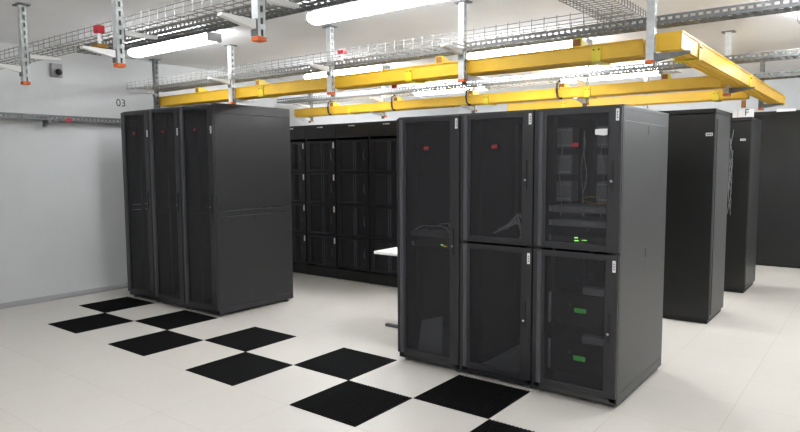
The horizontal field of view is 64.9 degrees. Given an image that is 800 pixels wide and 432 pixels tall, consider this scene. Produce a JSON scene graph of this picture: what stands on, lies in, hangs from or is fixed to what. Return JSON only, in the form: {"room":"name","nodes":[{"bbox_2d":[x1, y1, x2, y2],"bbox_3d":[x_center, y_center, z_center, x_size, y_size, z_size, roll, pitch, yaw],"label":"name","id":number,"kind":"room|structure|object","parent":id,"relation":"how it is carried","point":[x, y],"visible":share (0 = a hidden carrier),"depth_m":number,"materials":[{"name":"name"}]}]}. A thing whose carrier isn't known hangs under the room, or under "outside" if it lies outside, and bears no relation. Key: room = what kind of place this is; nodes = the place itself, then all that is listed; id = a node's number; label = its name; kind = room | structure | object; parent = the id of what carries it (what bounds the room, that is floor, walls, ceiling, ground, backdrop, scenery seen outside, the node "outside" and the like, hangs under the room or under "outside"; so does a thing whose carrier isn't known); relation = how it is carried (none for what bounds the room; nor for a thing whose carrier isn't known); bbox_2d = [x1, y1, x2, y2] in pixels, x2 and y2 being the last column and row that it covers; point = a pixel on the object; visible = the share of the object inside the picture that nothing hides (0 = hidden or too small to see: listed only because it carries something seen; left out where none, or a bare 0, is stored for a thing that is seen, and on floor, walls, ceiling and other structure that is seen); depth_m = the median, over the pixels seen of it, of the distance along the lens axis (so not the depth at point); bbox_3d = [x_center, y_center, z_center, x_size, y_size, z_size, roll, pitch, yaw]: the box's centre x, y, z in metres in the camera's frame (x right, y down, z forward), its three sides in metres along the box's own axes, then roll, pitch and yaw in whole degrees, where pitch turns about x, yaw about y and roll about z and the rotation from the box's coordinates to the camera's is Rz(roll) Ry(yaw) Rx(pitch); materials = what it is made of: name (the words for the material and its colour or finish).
{"room":"server room","nodes":[
{"label":"server room","id":0,"kind":"room"},
{"bbox_2d":[0,42,454,302],"bbox_3d":[-3.457,-0.578,8.579,0.122,3.000,15.400,3,6,37],"label":"wall","id":1,"kind":"structure","parent":0,"point":[62,209],"depth_m":7.72,"materials":[{"name":"white paint"}]},
{"bbox_2d":[42,120,50,126],"bbox_3d":[-4.154,-1.086,7.400,0.160,0.078,0.030,3,6,37],"label":"wall bracket","id":2,"kind":"object","parent":1,"relation":"attached to","point":[45,123],"visible":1,"depth_m":7.39,"materials":[{"name":"grey metal"}]},
{"bbox_2d":[50,63,62,77],"bbox_3d":[-4.073,-1.737,7.489,0.120,0.160,0.130,3,6,37],"label":"camera","id":3,"kind":"object","parent":1,"relation":"attached to","point":[56,70],"visible":1,"depth_m":7.46,"materials":[{"name":"white plastic"}]},
{"bbox_2d":[0,112,120,123],"bbox_3d":[-4.238,-1.149,7.294,0.114,0.066,4.900,3,6,37],"label":"cable tray","id":4,"kind":"object","parent":1,"relation":"attached to","point":[3,114],"visible":0.44,"depth_m":7.45,"materials":[{"name":"silver metal"}]},
{"bbox_2d":[0,283,127,308],"bbox_3d":[-3.379,0.893,8.649,0.060,0.055,15.200,3,6,37],"label":"baseboard","id":5,"kind":"structure","parent":1,"relation":"attached to","point":[125,285],"depth_m":7.66,"materials":[{"name":"grey plastic"}]},
{"bbox_2d":[0,265,799,431],"bbox_3d":[0.802,1.229,5.456,10.800,0.120,15.600,3,6,37],"label":"floor","id":6,"kind":"structure","parent":0,"point":[739,370],"depth_m":4.80,"materials":[{"name":"white tile"}]},
{"bbox_2d":[121,109,174,301],"bbox_3d":[-2.800,-0.151,7.892,0.599,2.258,1.090,3,6,37],"label":"rack","id":7,"kind":"object","parent":6,"relation":"on","point":[134,124],"visible":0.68,"depth_m":7.54,"materials":[{"name":"grey metal"}]},
{"bbox_2d":[148,106,207,308],"bbox_3d":[-2.324,-0.123,7.528,0.599,2.258,1.090,3,6,37],"label":"rack","id":8,"kind":"object","parent":6,"relation":"on","point":[164,144],"visible":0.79,"depth_m":7.17,"materials":[{"name":"black metal"}]},
{"bbox_2d":[178,103,292,316],"bbox_3d":[-1.848,-0.095,7.164,0.599,2.258,1.090,3,6,37],"label":"rack","id":9,"kind":"object","parent":6,"relation":"on","point":[235,162],"visible":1,"depth_m":6.88,"materials":[{"name":"black metal"}]},
{"bbox_2d":[49,297,534,431],"bbox_3d":[-1.339,1.177,5.456,5.992,0.006,1.194,3,6,37],"label":"tiles","id":10,"kind":"object","parent":6,"relation":"on","point":[351,403],"depth_m":4.97,"materials":[{"name":"black tile"}]},
{"bbox_2d":[290,126,307,273],"bbox_3d":[-1.276,-0.271,9.724,0.600,2.170,1.117,3,6,37],"label":"tall cabinet","id":11,"kind":"object","parent":6,"relation":"on","point":[297,133],"visible":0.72,"depth_m":9.22,"materials":[{"name":"grey metal"}]},
{"bbox_2d":[306,124,337,278],"bbox_3d":[-0.800,-0.242,9.360,0.600,2.170,1.117,3,6,37],"label":"tall cabinet","id":12,"kind":"object","parent":6,"relation":"on","point":[321,167],"visible":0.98,"depth_m":8.97,"materials":[{"name":"grey metal"}]},
{"bbox_2d":[336,122,370,283],"bbox_3d":[-0.324,-0.214,8.995,0.600,2.170,1.117,3,6,37],"label":"tall cabinet","id":13,"kind":"object","parent":6,"relation":"on","point":[352,139],"visible":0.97,"depth_m":8.60,"materials":[{"name":"grey metal"}]},
{"bbox_2d":[369,120,397,286],"bbox_3d":[0.152,-0.186,8.631,0.600,2.170,1.117,3,6,37],"label":"tall cabinet","id":14,"kind":"object","parent":6,"relation":"on","point":[383,134],"visible":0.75,"depth_m":8.30,"materials":[{"name":"grey metal"}]},
{"bbox_2d":[374,247,397,328],"bbox_3d":[0.254,0.726,6.390,0.930,0.730,0.700,3,6,37],"label":"pedestal table","id":15,"kind":"object","parent":6,"relation":"on","point":[390,251],"visible":0.14,"depth_m":6.36,"materials":[{"name":"white paint"}]},
{"bbox_2d":[397,114,461,371],"bbox_3d":[0.532,0.180,5.353,0.599,1.991,1.090,3,6,37],"label":"rack","id":16,"kind":"object","parent":6,"relation":"on","point":[428,147],"visible":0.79,"depth_m":4.99,"materials":[{"name":"grey metal"}]},
{"bbox_2d":[418,317,442,354],"bbox_3d":[0.256,0.967,5.118,0.240,0.330,0.057,3,6,37],"label":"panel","id":17,"kind":"object","parent":16,"relation":"in","point":[439,317],"visible":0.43,"depth_m":5.10,"materials":[{"name":"black metal"}]},
{"bbox_2d":[411,229,449,237],"bbox_3d":[0.370,0.135,5.128,0.490,0.030,0.390,3,6,37],"label":"shelf","id":18,"kind":"object","parent":16,"relation":"in","point":[444,231],"visible":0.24,"depth_m":5.12,"materials":[{"name":"black metal"}]},
{"bbox_2d":[412,237,449,248],"bbox_3d":[0.362,0.220,5.134,0.440,0.040,0.303,3,6,37],"label":"switch","id":19,"kind":"object","parent":16,"relation":"in","point":[439,240],"visible":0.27,"depth_m":5.07,"materials":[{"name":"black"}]},
{"bbox_2d":[460,109,536,387],"bbox_3d":[1.008,0.208,4.989,0.599,1.991,1.090,3,6,37],"label":"rack","id":20,"kind":"object","parent":6,"relation":"on","point":[497,149],"visible":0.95,"depth_m":4.63,"materials":[{"name":"grey metal"}]},
{"bbox_2d":[486,346,519,371],"bbox_3d":[0.970,1.130,4.969,0.390,0.013,0.650,3,6,37],"label":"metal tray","id":21,"kind":"object","parent":20,"relation":"in","point":[518,346],"visible":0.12,"depth_m":4.92,"materials":[{"name":"black metal"}]},
{"bbox_2d":[493,213,521,238],"bbox_3d":[0.808,0.071,4.566,0.266,0.193,0.083,3,6,37],"label":"cable bundle","id":22,"kind":"object","parent":20,"relation":"in","point":[520,213],"visible":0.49,"depth_m":4.52,"materials":[{"name":"grey plastic"}]},
{"bbox_2d":[532,104,668,407],"bbox_3d":[1.484,0.236,4.624,0.599,1.991,1.090,3,6,37],"label":"rack","id":23,"kind":"object","parent":6,"relation":"on","point":[630,264],"visible":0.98,"depth_m":4.28,"materials":[{"name":"grey metal"}]},
{"bbox_2d":[556,181,577,201],"bbox_3d":[1.172,-0.175,4.411,0.115,0.140,0.123,3,6,37],"label":"equipment box","id":24,"kind":"object","parent":23,"relation":"in","point":[557,181],"visible":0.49,"depth_m":4.36,"materials":[{"name":"grey metal"}]},
{"bbox_2d":[557,154,578,174],"bbox_3d":[1.171,-0.359,4.395,0.115,0.140,0.123,3,6,37],"label":"equipment box","id":25,"kind":"object","parent":23,"relation":"in","point":[575,154],"visible":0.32,"depth_m":4.35,"materials":[{"name":"grey metal"}]},
{"bbox_2d":[557,127,578,147],"bbox_3d":[1.170,-0.544,4.380,0.115,0.140,0.123,3,6,37],"label":"equipment box","id":26,"kind":"object","parent":23,"relation":"in","point":[565,127],"visible":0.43,"depth_m":4.33,"materials":[{"name":"grey metal"}]},
{"bbox_2d":[548,326,603,378],"bbox_3d":[1.409,0.963,4.582,0.440,0.220,0.603,3,6,37],"label":"server","id":27,"kind":"object","parent":23,"relation":"in","point":[577,326],"visible":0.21,"depth_m":4.38,"materials":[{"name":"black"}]},
{"bbox_2d":[582,334,603,346],"bbox_3d":[1.319,0.841,4.257,0.160,0.050,0.070,3,6,37],"label":"metal box","id":28,"kind":"object","parent":27,"relation":"on","point":[584,334],"visible":0.29,"depth_m":4.24,"materials":[{"name":"black metal"}]},
{"bbox_2d":[548,279,604,329],"bbox_3d":[1.407,0.629,4.554,0.440,0.220,0.603,3,6,37],"label":"server","id":29,"kind":"object","parent":23,"relation":"in","point":[598,285],"visible":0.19,"depth_m":4.35,"materials":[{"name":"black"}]},
{"bbox_2d":[583,286,604,296],"bbox_3d":[1.317,0.507,4.229,0.160,0.050,0.070,3,6,37],"label":"metal box","id":30,"kind":"object","parent":29,"relation":"on","point":[585,286],"visible":0.34,"depth_m":4.20,"materials":[{"name":"black metal"}]},
{"bbox_2d":[549,230,605,243],"bbox_3d":[1.301,0.146,4.378,0.440,0.045,0.303,3,6,37],"label":"switch","id":31,"kind":"object","parent":23,"relation":"in","point":[570,230],"visible":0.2,"depth_m":4.31,"materials":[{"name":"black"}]},
{"bbox_2d":[549,203,606,213],"bbox_3d":[1.300,-0.054,4.361,0.440,0.045,0.303,3,6,37],"label":"switch","id":32,"kind":"object","parent":23,"relation":"in","point":[566,203],"visible":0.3,"depth_m":4.27,"materials":[{"name":"grey metal"}]},
{"bbox_2d":[550,216,605,227],"bbox_3d":[1.301,0.041,4.369,0.440,0.045,0.303,3,6,37],"label":"switch","id":33,"kind":"object","parent":23,"relation":"in","point":[565,216],"visible":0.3,"depth_m":4.29,"materials":[{"name":"black metal"}]},
{"bbox_2d":[559,132,604,218],"bbox_3d":[1.228,-0.281,4.266,0.320,0.586,0.023,3,6,37],"label":"cable bundle","id":34,"kind":"object","parent":23,"relation":"in","point":[562,132],"visible":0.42,"depth_m":4.25,"materials":[{"name":"plastic"}]},
{"bbox_2d":[595,129,607,134],"bbox_3d":[1.282,-0.534,4.007,0.080,0.042,0.001,3,6,37],"label":"paper note","id":35,"kind":"object","parent":23,"relation":"attached to","point":[597,131],"visible":1,"depth_m":4.01,"materials":[{"name":"white paper"}]},
{"bbox_2d":[596,181,606,202],"bbox_3d":[1.396,-0.162,4.239,0.110,0.140,0.123,3,6,37],"label":"equipment box","id":36,"kind":"object","parent":23,"relation":"in","point":[604,188],"visible":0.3,"depth_m":4.21,"materials":[{"name":"grey metal"}]},
{"bbox_2d":[597,154,607,174],"bbox_3d":[1.395,-0.346,4.224,0.110,0.140,0.123,3,6,37],"label":"equipment box","id":37,"kind":"object","parent":23,"relation":"in","point":[602,173],"visible":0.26,"depth_m":4.19,"materials":[{"name":"grey metal"}]},
{"bbox_2d":[597,126,607,147],"bbox_3d":[1.394,-0.530,4.208,0.110,0.140,0.123,3,6,37],"label":"equipment box","id":38,"kind":"object","parent":23,"relation":"in","point":[598,139],"visible":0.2,"depth_m":4.17,"materials":[{"name":"black metal"}]},
{"bbox_2d":[658,108,730,323],"bbox_3d":[3.056,-0.019,6.650,0.608,2.140,0.733,3,6,37],"label":"rack","id":39,"kind":"object","parent":6,"relation":"on","point":[698,139],"visible":0.8,"depth_m":6.33,"materials":[{"name":"black metal"}]},
{"bbox_2d":[724,117,761,292],"bbox_3d":[4.224,-0.157,8.123,0.600,2.155,0.783,3,6,37],"label":"rack","id":40,"kind":"object","parent":6,"relation":"on","point":[741,225],"visible":0.52,"depth_m":7.73,"materials":[{"name":"black metal"}]},
{"bbox_2d":[727,130,733,214],"bbox_3d":[4.051,-0.531,7.712,0.042,1.042,0.032,3,6,37],"label":"cable bundle","id":41,"kind":"object","parent":40,"relation":"attached to","point":[729,187],"visible":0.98,"depth_m":7.71,"materials":[{"name":"grey plastic"}]},
{"bbox_2d":[732,108,753,117],"bbox_3d":[4.178,-1.252,7.657,0.230,0.105,0.022,3,6,37],"label":"aisle sign","id":42,"kind":"object","parent":40,"relation":"on","point":[749,112],"visible":1,"depth_m":7.65,"materials":[{"name":"white plastic"}]},
{"bbox_2d":[730,108,799,268],"bbox_3d":[6.080,-0.438,9.833,1.600,2.405,0.820,3,6,37],"label":"tall cabinet","id":43,"kind":"object","parent":6,"relation":"on","point":[778,224],"depth_m":9.58,"materials":[{"name":"black metal"}]},
{"bbox_2d":[0,0,799,98],"bbox_3d":[0.785,-1.895,5.192,10.800,0.150,15.600,3,6,37],"label":"ceiling","id":44,"kind":"structure","parent":0,"point":[288,36],"depth_m":6.50,"materials":[{"name":"white paint"}]},
{"bbox_2d":[0,2,60,84],"bbox_3d":[-3.238,-1.478,5.437,0.130,0.679,0.562,3,6,37],"label":"post","id":45,"kind":"object","parent":44,"relation":"hanging from","point":[25,56],"visible":1,"depth_m":5.41,"materials":[{"name":"silver metal"}]},
{"bbox_2d":[80,0,157,67],"bbox_3d":[-2.001,-1.404,4.490,0.130,0.679,0.562,3,6,37],"label":"post","id":46,"kind":"object","parent":44,"relation":"hanging from","point":[117,54],"visible":1,"depth_m":4.47,"materials":[{"name":"silver metal"}]},
{"bbox_2d":[91,24,107,48],"bbox_3d":[-2.094,-1.248,4.380,0.080,0.155,0.080,3,6,37],"label":"sensor","id":47,"kind":"object","parent":46,"relation":"on","point":[97,29],"visible":0.92,"depth_m":4.36,"materials":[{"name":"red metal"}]},
{"bbox_2d":[133,58,165,108],"bbox_3d":[-3.221,-1.709,8.290,0.130,0.700,0.622,3,6,37],"label":"post","id":48,"kind":"object","parent":44,"relation":"hanging from","point":[155,74],"visible":0.72,"depth_m":8.27,"materials":[{"name":"silver metal"}]},
{"bbox_2d":[126,7,633,89],"bbox_3d":[-0.943,-1.550,6.338,6.400,0.095,0.271,3,6,37],"label":"basket tray","id":49,"kind":"object","parent":48,"relation":"attached to","point":[244,75],"visible":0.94,"depth_m":5.54,"materials":[{"name":"metal"}]},
{"bbox_2d":[337,49,346,60],"bbox_3d":[-0.552,-1.540,6.026,0.080,0.112,0.060,3,6,37],"label":"sensor","id":50,"kind":"object","parent":49,"relation":"attached to","point":[341,51],"visible":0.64,"depth_m":6.01,"materials":[{"name":"white paint"}]},
{"bbox_2d":[558,0,646,24],"bbox_3d":[0.890,-1.423,3.728,0.301,0.065,2.950,3,6,37],"label":"basket tray","id":51,"kind":"object","parent":49,"relation":"on","point":[570,1],"visible":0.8,"depth_m":4.47,"materials":[{"name":"metal"}]},
{"bbox_2d":[159,38,645,106],"bbox_3d":[-0.655,-1.402,6.529,6.256,0.195,0.238,3,6,37],"label":"cable tray","id":52,"kind":"object","parent":48,"relation":"attached to","point":[580,53],"visible":0.89,"depth_m":5.64,"materials":[{"name":"yellow plastic"}]},
{"bbox_2d":[159,0,799,91],"bbox_3d":[0.503,-1.483,5.597,9.500,0.061,0.174,3,6,37],"label":"cable tray","id":53,"kind":"object","parent":48,"relation":"attached to","point":[755,11],"visible":0.75,"depth_m":4.88,"materials":[{"name":"silver metal"}]},
{"bbox_2d":[128,29,221,57],"bbox_3d":[-2.472,-1.869,6.819,1.520,0.142,0.190,3,6,37],"label":"ceiling lamp","id":54,"kind":"object","parent":44,"relation":"attached to","point":[210,37],"visible":0.72,"depth_m":6.66,"materials":[{"name":"white plastic"}]},
{"bbox_2d":[207,44,253,104],"bbox_3d":[-1.968,-1.635,7.331,0.130,0.700,0.622,3,6,37],"label":"post","id":55,"kind":"object","parent":44,"relation":"hanging from","point":[230,47],"visible":0.9,"depth_m":7.31,"materials":[{"name":"silver metal"}]},
{"bbox_2d":[217,0,298,42],"bbox_3d":[-0.795,-1.333,3.567,0.130,0.679,0.562,3,6,37],"label":"post","id":56,"kind":"object","parent":44,"relation":"hanging from","point":[257,24],"visible":1,"depth_m":3.55,"materials":[{"name":"silver metal"}]},
{"bbox_2d":[0,0,299,69],"bbox_3d":[-1.786,-1.387,4.509,7.300,0.090,0.251,3,6,37],"label":"basket tray","id":57,"kind":"object","parent":56,"relation":"on","point":[201,1],"visible":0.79,"depth_m":4.54,"materials":[{"name":"metal"}]},
{"bbox_2d":[77,0,357,55],"bbox_3d":[-0.767,-1.336,4.032,5.000,0.051,0.204,3,6,37],"label":"cable tray","id":58,"kind":"object","parent":56,"relation":"attached to","point":[310,5],"visible":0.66,"depth_m":4.46,"materials":[{"name":"silver metal"}]},
{"bbox_2d":[296,93,313,122],"bbox_3d":[-1.579,-1.899,10.421,0.130,0.700,0.376,3,6,37],"label":"post","id":59,"kind":"object","parent":44,"relation":"hanging from","point":[310,119],"visible":0.41,"depth_m":10.48,"materials":[{"name":"silver metal"}]},
{"bbox_2d":[306,25,352,96],"bbox_3d":[-0.707,-1.560,6.365,0.130,0.700,0.622,3,6,37],"label":"post","id":60,"kind":"object","parent":44,"relation":"hanging from","point":[329,70],"visible":0.92,"depth_m":6.34,"materials":[{"name":"silver metal"}]},
{"bbox_2d":[304,61,389,78],"bbox_3d":[-0.782,-2.061,8.979,1.520,0.142,0.190,3,6,37],"label":"ceiling lamp","id":61,"kind":"object","parent":44,"relation":"attached to","point":[382,66],"visible":0.48,"depth_m":8.80,"materials":[{"name":"white plastic"}]},
{"bbox_2d":[306,0,444,25],"bbox_3d":[-0.177,-1.740,5.149,1.520,0.142,0.190,3,6,37],"label":"ceiling lamp","id":62,"kind":"object","parent":44,"relation":"attached to","point":[359,8],"visible":0.92,"depth_m":5.21,"materials":[{"name":"white plastic"}]},
{"bbox_2d":[369,86,386,118],"bbox_3d":[-0.326,-1.824,9.461,0.130,0.700,0.376,3,6,37],"label":"post","id":63,"kind":"object","parent":44,"relation":"hanging from","point":[383,114],"visible":0.38,"depth_m":9.52,"materials":[{"name":"silver metal"}]},
{"bbox_2d":[416,84,489,95],"bbox_3d":[0.893,-2.254,11.152,1.520,0.142,0.190,3,6,37],"label":"ceiling lamp","id":64,"kind":"object","parent":44,"relation":"attached to","point":[480,84],"visible":0.22,"depth_m":11.11,"materials":[{"name":"white"}]},
{"bbox_2d":[440,0,482,84],"bbox_3d":[0.538,-1.486,5.412,0.130,0.700,0.622,3,6,37],"label":"post","id":65,"kind":"object","parent":44,"relation":"hanging from","point":[463,77],"visible":0.98,"depth_m":5.39,"materials":[{"name":"silver metal"}]},
{"bbox_2d":[460,81,476,112],"bbox_3d":[0.935,-1.749,8.496,0.130,0.700,0.376,3,6,37],"label":"post","id":66,"kind":"object","parent":44,"relation":"hanging from","point":[473,109],"visible":0.35,"depth_m":8.53,"materials":[{"name":"white metal"}]},
{"bbox_2d":[292,63,681,104],"bbox_3d":[0.662,-1.756,8.665,6.000,0.095,0.211,3,6,37],"label":"basket tray","id":67,"kind":"object","parent":66,"relation":"attached to","point":[665,71],"visible":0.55,"depth_m":8.04,"materials":[{"name":"metal"}]},
{"bbox_2d":[294,73,725,116],"bbox_3d":[0.853,-1.578,8.509,6.386,0.195,0.238,3,6,37],"label":"cable tray","id":68,"kind":"object","parent":66,"relation":"attached to","point":[666,84],"visible":0.82,"depth_m":7.79,"materials":[{"name":"yellow plastic"}]},
{"bbox_2d":[465,88,470,105],"bbox_3d":[0.921,-1.579,8.343,0.086,0.241,0.105,3,6,37],"label":"cable","id":69,"kind":"object","parent":68,"relation":"hanging from","point":[468,88],"visible":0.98,"depth_m":8.32,"materials":[{"name":"plastic"}]},
{"bbox_2d":[556,80,561,98],"bbox_3d":[1.928,-1.520,7.572,0.086,0.241,0.105,3,6,37],"label":"cable","id":70,"kind":"object","parent":68,"relation":"hanging from","point":[559,80],"visible":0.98,"depth_m":7.55,"materials":[{"name":"black plastic"}]},
{"bbox_2d":[277,48,799,103],"bbox_3d":[1.855,-1.638,7.351,9.500,0.061,0.244,3,6,37],"label":"cable tray","id":71,"kind":"object","parent":66,"relation":"attached to","point":[794,55],"visible":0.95,"depth_m":7.35,"materials":[{"name":"silver metal"}]},
{"bbox_2d":[467,38,592,59],"bbox_3d":[1.455,-1.928,7.267,1.520,0.142,0.190,3,6,37],"label":"ceiling lamp","id":72,"kind":"object","parent":44,"relation":"attached to","point":[562,44],"visible":0.44,"depth_m":7.20,"materials":[{"name":"white plastic"}]},
{"bbox_2d":[574,65,588,105],"bbox_3d":[2.181,-1.675,7.542,0.130,0.700,0.376,3,6,37],"label":"post","id":73,"kind":"object","parent":44,"relation":"hanging from","point":[585,101],"visible":0.37,"depth_m":7.60,"materials":[{"name":"silver metal"}]},
{"bbox_2d":[561,69,662,82],"bbox_3d":[3.130,-2.121,9.439,1.520,0.142,0.190,3,6,37],"label":"ceiling lamp","id":74,"kind":"object","parent":44,"relation":"attached to","point":[612,69],"visible":0.07,"depth_m":9.33,"materials":[{"name":"white"}]},
{"bbox_2d":[643,76,648,108],"bbox_3d":[3.655,-1.845,9.454,0.130,0.700,0.376,3,6,37],"label":"post","id":75,"kind":"object","parent":44,"relation":"hanging from","point":[646,78],"visible":0.06,"depth_m":9.54,"materials":[{"name":"silver metal"}]},
{"bbox_2d":[645,0,691,66],"bbox_3d":[1.866,-1.409,4.401,0.331,0.697,0.100,3,6,37],"label":"post","id":76,"kind":"object","parent":44,"relation":"hanging from","point":[652,57],"visible":1,"depth_m":4.45,"materials":[{"name":"silver metal"}]},
{"bbox_2d":[721,30,754,96],"bbox_3d":[3.505,-1.607,6.559,0.331,0.685,0.326,3,6,37],"label":"post","id":77,"kind":"object","parent":44,"relation":"hanging from","point":[727,91],"visible":0.68,"depth_m":6.67,"materials":[{"name":"silver metal"}]},
{"bbox_2d":[656,30,785,105],"bbox_3d":[3.658,-1.437,6.732,0.198,0.138,5.766,3,6,37],"label":"duct","id":78,"kind":"object","parent":77,"relation":"attached to","point":[702,58],"visible":0.92,"depth_m":5.39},
{"bbox_2d":[507,89,749,110],"bbox_3d":[2.997,-1.577,8.730,3.258,0.133,0.238,3,6,37],"label":"duct","id":79,"kind":"object","parent":78,"relation":"attached to","point":[709,95],"visible":0.76,"depth_m":8.39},
{"bbox_2d":[741,100,745,107],"bbox_3d":[4.164,-1.357,7.622,0.050,0.090,0.024,3,6,37],"label":"strap","id":80,"kind":"object","parent":79,"relation":"hanging from","point":[743,102],"visible":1,"depth_m":7.61,"materials":[{"name":"orange plastic"}]},
{"bbox_2d":[758,62,782,110],"bbox_3d":[4.955,-1.775,8.457,0.331,0.685,0.376,3,6,37],"label":"post","id":81,"kind":"object","parent":44,"relation":"hanging from","point":[761,106],"visible":0.43,"depth_m":8.59,"materials":[{"name":"silver metal"}]},
{"bbox_2d":[797,11,799,23],"bbox_3d":[4.175,-1.766,5.184,1.520,0.142,0.190,3,6,37],"label":"ceiling lamp","id":82,"kind":"object","parent":44,"relation":"attached to","point":[798,12],"visible":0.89,"depth_m":5.58,"materials":[{"name":"white plastic"}]},
{"bbox_2d":[455,78,799,113],"bbox_3d":[5.519,-0.871,11.455,10.840,3.000,0.120,3,6,37],"label":"wall","id":83,"kind":"structure","parent":0,"point":[790,87],"depth_m":11.06,"materials":[{"name":"white paint"}]},
{"bbox_2d":[752,70,799,79],"bbox_3d":[4.117,-1.676,7.667,7.500,0.061,0.244,3,6,37],"label":"cable tray","id":84,"kind":"object","parent":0,"point":[785,74],"visible":0.12,"depth_m":7.36,"materials":[{"name":"silver metal"}]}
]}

